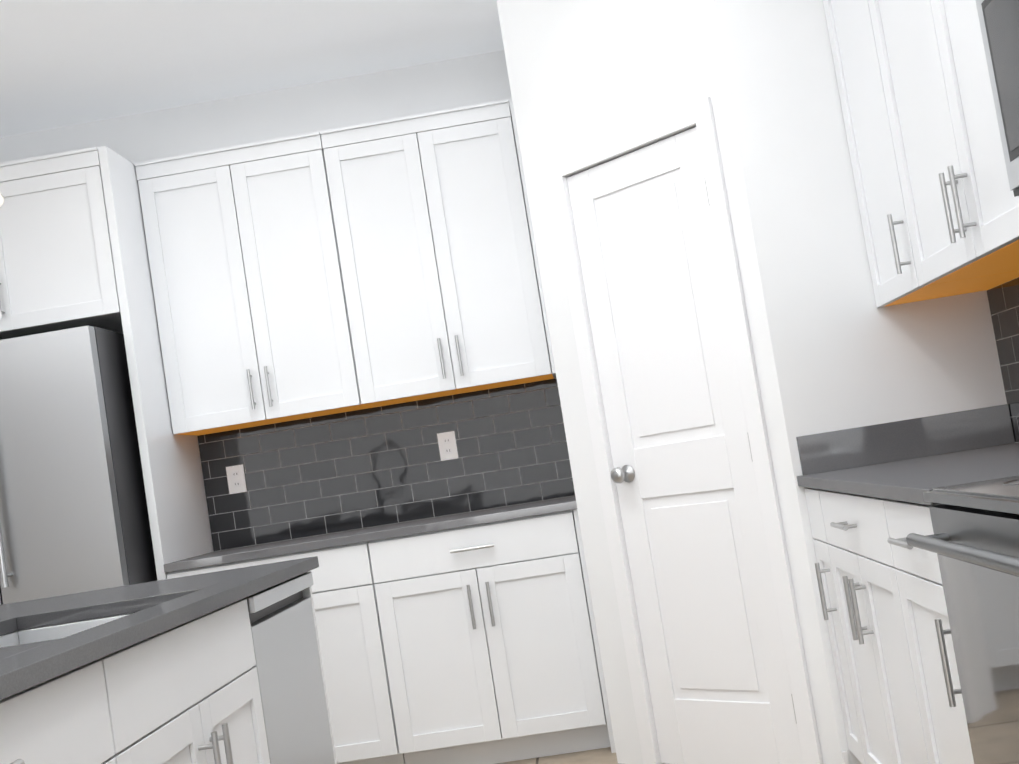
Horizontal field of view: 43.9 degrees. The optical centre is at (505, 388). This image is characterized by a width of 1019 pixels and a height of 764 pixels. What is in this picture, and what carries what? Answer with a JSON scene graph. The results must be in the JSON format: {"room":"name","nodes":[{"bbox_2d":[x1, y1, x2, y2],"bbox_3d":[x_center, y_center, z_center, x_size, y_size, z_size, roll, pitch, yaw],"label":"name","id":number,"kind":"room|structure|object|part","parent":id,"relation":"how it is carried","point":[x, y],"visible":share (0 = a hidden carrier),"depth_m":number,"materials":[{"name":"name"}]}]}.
{"room":"kitchen","nodes":[
{"label":"kitchen","id":0,"kind":"room"},
{"bbox_2d":[0,0,503,137],"bbox_3d":[-5.395,-0.845,1.701,13.700,0.050,8.600,-9,-4,3],"label":"ceiling","id":1,"kind":"structure","parent":0,"point":[64,63],"depth_m":4.86,"materials":[{"name":"paint"}]},
{"bbox_2d":[0,192,3,205],"bbox_3d":[-1.444,-0.857,2.957,0.400,0.990,0.400,-9,-4,3],"label":"pendant light","id":2,"kind":"object","parent":1,"relation":"hanging from","point":[1,200],"visible":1,"depth_m":3.02,"materials":[{"name":"white metal"}]},
{"bbox_2d":[0,50,574,550],"bbox_3d":[-0.445,0.065,5.361,3.980,2.820,0.126,-9,-4,3],"label":"wall","id":3,"kind":"structure","parent":0,"point":[382,465],"depth_m":5.31,"materials":[{"name":"tile"}]},
{"bbox_2d":[0,231,26,339],"bbox_3d":[-2.157,-0.478,5.122,0.536,0.631,0.630,-9,-4,3],"label":"upper cabinet","id":4,"kind":"object","parent":3,"relation":"attached to","point":[7,328],"depth_m":4.79,"materials":[{"name":"white paint"}]},
{"bbox_2d":[0,146,151,338],"bbox_3d":[-1.745,-0.544,5.100,0.538,0.631,0.630,-9,-4,3],"label":"upper cabinet","id":5,"kind":"object","parent":3,"relation":"attached to","point":[69,223],"depth_m":4.79,"materials":[{"name":"white paint"}]},
{"bbox_2d":[128,144,298,438],"bbox_3d":[-1.181,-0.389,5.206,0.439,1.098,0.330,-9,-4,3],"label":"upper cabinet","id":6,"kind":"object","parent":3,"relation":"attached to","point":[199,243],"depth_m":5.05,"materials":[{"name":"white paint"}]},
{"bbox_2d":[226,464,246,493],"bbox_3d":[-1.134,0.383,5.321,0.074,0.116,0.006,-9,-4,3],"label":"wall outlet","id":7,"kind":"object","parent":3,"relation":"attached to","point":[235,474],"depth_m":5.32,"materials":[{"name":"white plastic"}]},
{"bbox_2d":[244,129,383,418],"bbox_3d":[-0.834,-0.444,5.187,0.502,1.098,0.330,-9,-4,3],"label":"upper cabinet","id":8,"kind":"object","parent":3,"relation":"attached to","point":[346,269],"depth_m":5.03,"materials":[{"name":"white paint"}]},
{"bbox_2d":[197,376,590,558],"bbox_3d":[-0.476,0.333,5.288,1.597,0.522,0.006,-9,-4,3],"label":"backsplash","id":9,"kind":"structure","parent":3,"relation":"attached to","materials":[{"name":"tile"}]},
{"bbox_2d":[336,112,475,405],"bbox_3d":[-0.459,-0.504,5.167,0.505,1.098,0.330,-9,-4,3],"label":"upper cabinet","id":10,"kind":"object","parent":3,"relation":"attached to","point":[397,203],"depth_m":5.01,"materials":[{"name":"white paint"}]},
{"bbox_2d":[437,431,457,460],"bbox_3d":[-0.242,0.240,5.272,0.074,0.116,0.006,-9,-4,3],"label":"wall outlet","id":11,"kind":"object","parent":3,"relation":"attached to","point":[446,444],"depth_m":5.27,"materials":[{"name":"white plastic"}]},
{"bbox_2d":[432,99,555,390],"bbox_3d":[-0.078,-0.565,5.146,0.508,1.098,0.330,-9,-4,3],"label":"upper cabinet","id":12,"kind":"object","parent":3,"relation":"attached to","point":[506,323],"depth_m":4.99,"materials":[{"name":"white paint"}]},
{"bbox_2d":[496,747,620,763],"bbox_3d":[-4.952,1.985,1.523,13.700,0.050,8.600,-9,-4,3],"label":"floor","id":13,"kind":"structure","parent":0,"point":[601,756],"depth_m":4.57,"materials":[{"name":"tile"}]},
{"bbox_2d":[0,326,156,604],"bbox_3d":[-1.774,0.755,4.884,0.896,1.810,0.891,-9,-4,3],"label":"refrigerator","id":14,"kind":"object","parent":13,"relation":"on","point":[74,516],"visible":0.35,"depth_m":4.52,"materials":[{"name":"silver metal"}]},
{"bbox_2d":[0,564,336,763],"bbox_3d":[-0.993,0.936,2.218,0.990,0.884,2.428,-9,-4,3],"label":"kitchen island","id":15,"kind":"object","parent":13,"relation":"on","point":[165,672],"depth_m":2.18,"materials":[{"name":"white paint"}]},
{"bbox_2d":[0,556,318,687],"bbox_3d":[-0.852,0.449,2.234,0.533,0.030,2.470,-9,-4,3],"label":"island countertop","id":16,"kind":"structure","parent":15,"relation":"on","point":[173,598],"depth_m":2.58,"materials":[{"name":"grey stone"}]},
{"bbox_2d":[0,613,132,647],"bbox_3d":[-0.873,0.588,2.393,0.454,0.214,0.784,-9,-4,3],"label":"sink","id":17,"kind":"object","parent":16,"relation":"in","point":[38,634],"visible":0.06,"depth_m":2.78,"materials":[{"name":"silver metal"}]},
{"bbox_2d":[244,572,334,763],"bbox_3d":[-0.777,0.959,3.095,0.615,0.878,0.607,-9,-4,3],"label":"dishwasher","id":18,"kind":"object","parent":15,"relation":"in","point":[291,686],"visible":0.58,"depth_m":3.07,"materials":[{"name":"silver metal"}]},
{"bbox_2d":[160,539,419,763],"bbox_3d":[-0.767,1.071,4.953,0.822,0.884,0.630,-9,-4,3],"label":"base cabinet","id":19,"kind":"object","parent":13,"relation":"on","point":[366,676],"depth_m":4.63,"materials":[{"name":"white paint"}]},
{"bbox_2d":[388,511,615,763],"bbox_3d":[-0.043,0.955,4.913,0.893,0.884,0.630,-9,-4,3],"label":"base cabinet","id":20,"kind":"object","parent":13,"relation":"on","point":[498,631],"depth_m":4.61,"materials":[{"name":"white paint"}]},
{"bbox_2d":[164,496,577,574],"bbox_3d":[-0.459,0.558,4.949,1.592,0.030,0.640,-9,-4,3],"label":"countertop","id":21,"kind":"structure","parent":20,"relation":"on","point":[546,507],"depth_m":4.66,"materials":[{"name":"grey stone"}]},
{"bbox_2d":[804,488,851,751],"bbox_3d":[1.254,0.668,3.561,0.630,0.884,0.293,-9,-4,3],"label":"base cabinet","id":22,"kind":"object","parent":13,"relation":"on","point":[820,575],"depth_m":3.68,"materials":[{"name":"white paint"}]},
{"bbox_2d":[808,488,911,763],"bbox_3d":[1.225,0.643,3.095,0.630,0.884,0.888,-9,-4,3],"label":"base cabinet","id":23,"kind":"object","parent":13,"relation":"on","point":[883,601],"depth_m":3.22,"materials":[{"name":"white paint"}]},
{"bbox_2d":[797,440,1018,507],"bbox_3d":[1.136,0.187,3.013,0.640,0.030,1.451,-9,-4,3],"label":"countertop","id":24,"kind":"structure","parent":23,"relation":"on","point":[898,481],"depth_m":2.96,"materials":[{"name":"grey stone"}]},
{"bbox_2d":[868,500,973,763],"bbox_3d":[1.188,0.612,2.518,0.630,0.884,0.516,-9,-4,3],"label":"base cabinet","id":25,"kind":"object","parent":13,"relation":"on","point":[934,711],"depth_m":2.63,"materials":[{"name":"white paint"}]},
{"bbox_2d":[906,475,1018,763],"bbox_3d":[1.071,0.431,1.893,0.692,1.200,0.758,-9,-4,3],"label":"range","id":26,"kind":"object","parent":13,"relation":"on","point":[972,541],"visible":1,"depth_m":2.06,"materials":[{"name":"grey metal"}]},
{"bbox_2d":[496,0,842,763],"bbox_3d":[0.514,-0.160,4.167,0.100,2.820,0.934,-6,-5,-42],"label":"wall","id":27,"kind":"structure","parent":0,"point":[584,72],"depth_m":4.24,"materials":[{"name":"paint"}]},
{"bbox_2d":[547,97,822,763],"bbox_3d":[0.567,0.192,4.097,0.164,2.100,0.726,-6,-5,-42],"label":"door frame","id":28,"kind":"structure","parent":27,"relation":"in","point":[698,114],"depth_m":4.00,"materials":[{"name":"white painted wood"}]},
{"bbox_2d":[567,127,803,763],"bbox_3d":[0.578,0.220,4.101,0.041,2.018,0.602,-6,-5,-42],"label":"door leaf","id":29,"kind":"structure","parent":28,"relation":"attached to","point":[708,616],"depth_m":4.08,"materials":[{"name":"white wood"}]},
{"bbox_3d":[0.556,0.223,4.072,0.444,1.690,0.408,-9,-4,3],"label":"knob","id":30,"kind":"part","parent":28,"relation":"part of","materials":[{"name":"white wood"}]},
{"bbox_2d":[713,0,1003,763],"bbox_3d":[1.105,-0.275,3.819,0.650,2.820,0.100,-9,-4,3],"label":"wall","id":31,"kind":"structure","parent":0,"point":[848,354],"depth_m":3.78,"materials":[{"name":"paint"}]},
{"bbox_2d":[842,751,848,763],"bbox_3d":[-0.621,1.393,4.109,3.342,0.100,0.662,-9,-4,3],"label":"baseboard","id":32,"kind":"structure","parent":31,"relation":"attached to","point":[845,757],"depth_m":3.69,"materials":[{"name":"white wood"}]},
{"bbox_2d":[796,404,1013,475],"bbox_3d":[1.179,0.152,3.733,0.622,0.115,0.014,-9,-4,3],"label":"backsplash","id":33,"kind":"structure","parent":31,"relation":"attached to","point":[981,427],"depth_m":3.73,"materials":[{"name":"grey stone"}]},
{"bbox_2d":[984,283,1006,404],"bbox_3d":[1.326,-0.472,1.217,0.120,2.820,8.220,-9,-4,3],"label":"wall","id":34,"kind":"structure","parent":0,"point":[986,301],"depth_m":3.74,"materials":[{"name":"paint"}]},
{"bbox_2d":[823,0,1018,307],"bbox_3d":[1.163,-0.843,3.523,0.330,1.134,0.538,-9,-4,3],"label":"upper cabinet","id":35,"kind":"object","parent":34,"relation":"attached to","point":[843,29],"depth_m":3.64,"materials":[{"name":"white paint"}]},
{"bbox_2d":[855,0,1018,295],"bbox_3d":[1.119,-0.879,2.830,0.330,1.134,1.099,-9,-4,3],"label":"upper cabinet","id":36,"kind":"object","parent":34,"relation":"attached to","point":[938,202],"depth_m":2.98,"materials":[{"name":"white paint"}]},
{"bbox_2d":[976,0,1018,196],"bbox_3d":[1.047,-0.598,1.948,0.464,0.409,0.754,-9,-4,3],"label":"over-the-range microwave","id":37,"kind":"object","parent":36,"relation":"attached to","point":[999,22],"visible":1,"depth_m":2.26,"materials":[{"name":"silver metal"}]},
{"bbox_2d":[987,277,1018,442],"bbox_3d":[1.297,-0.214,1.094,0.006,0.534,5.299,-9,-4,3],"label":"backsplash","id":38,"kind":"structure","parent":34,"relation":"attached to","point":[1003,299],"depth_m":3.65,"materials":[{"name":"tile"}]}
]}

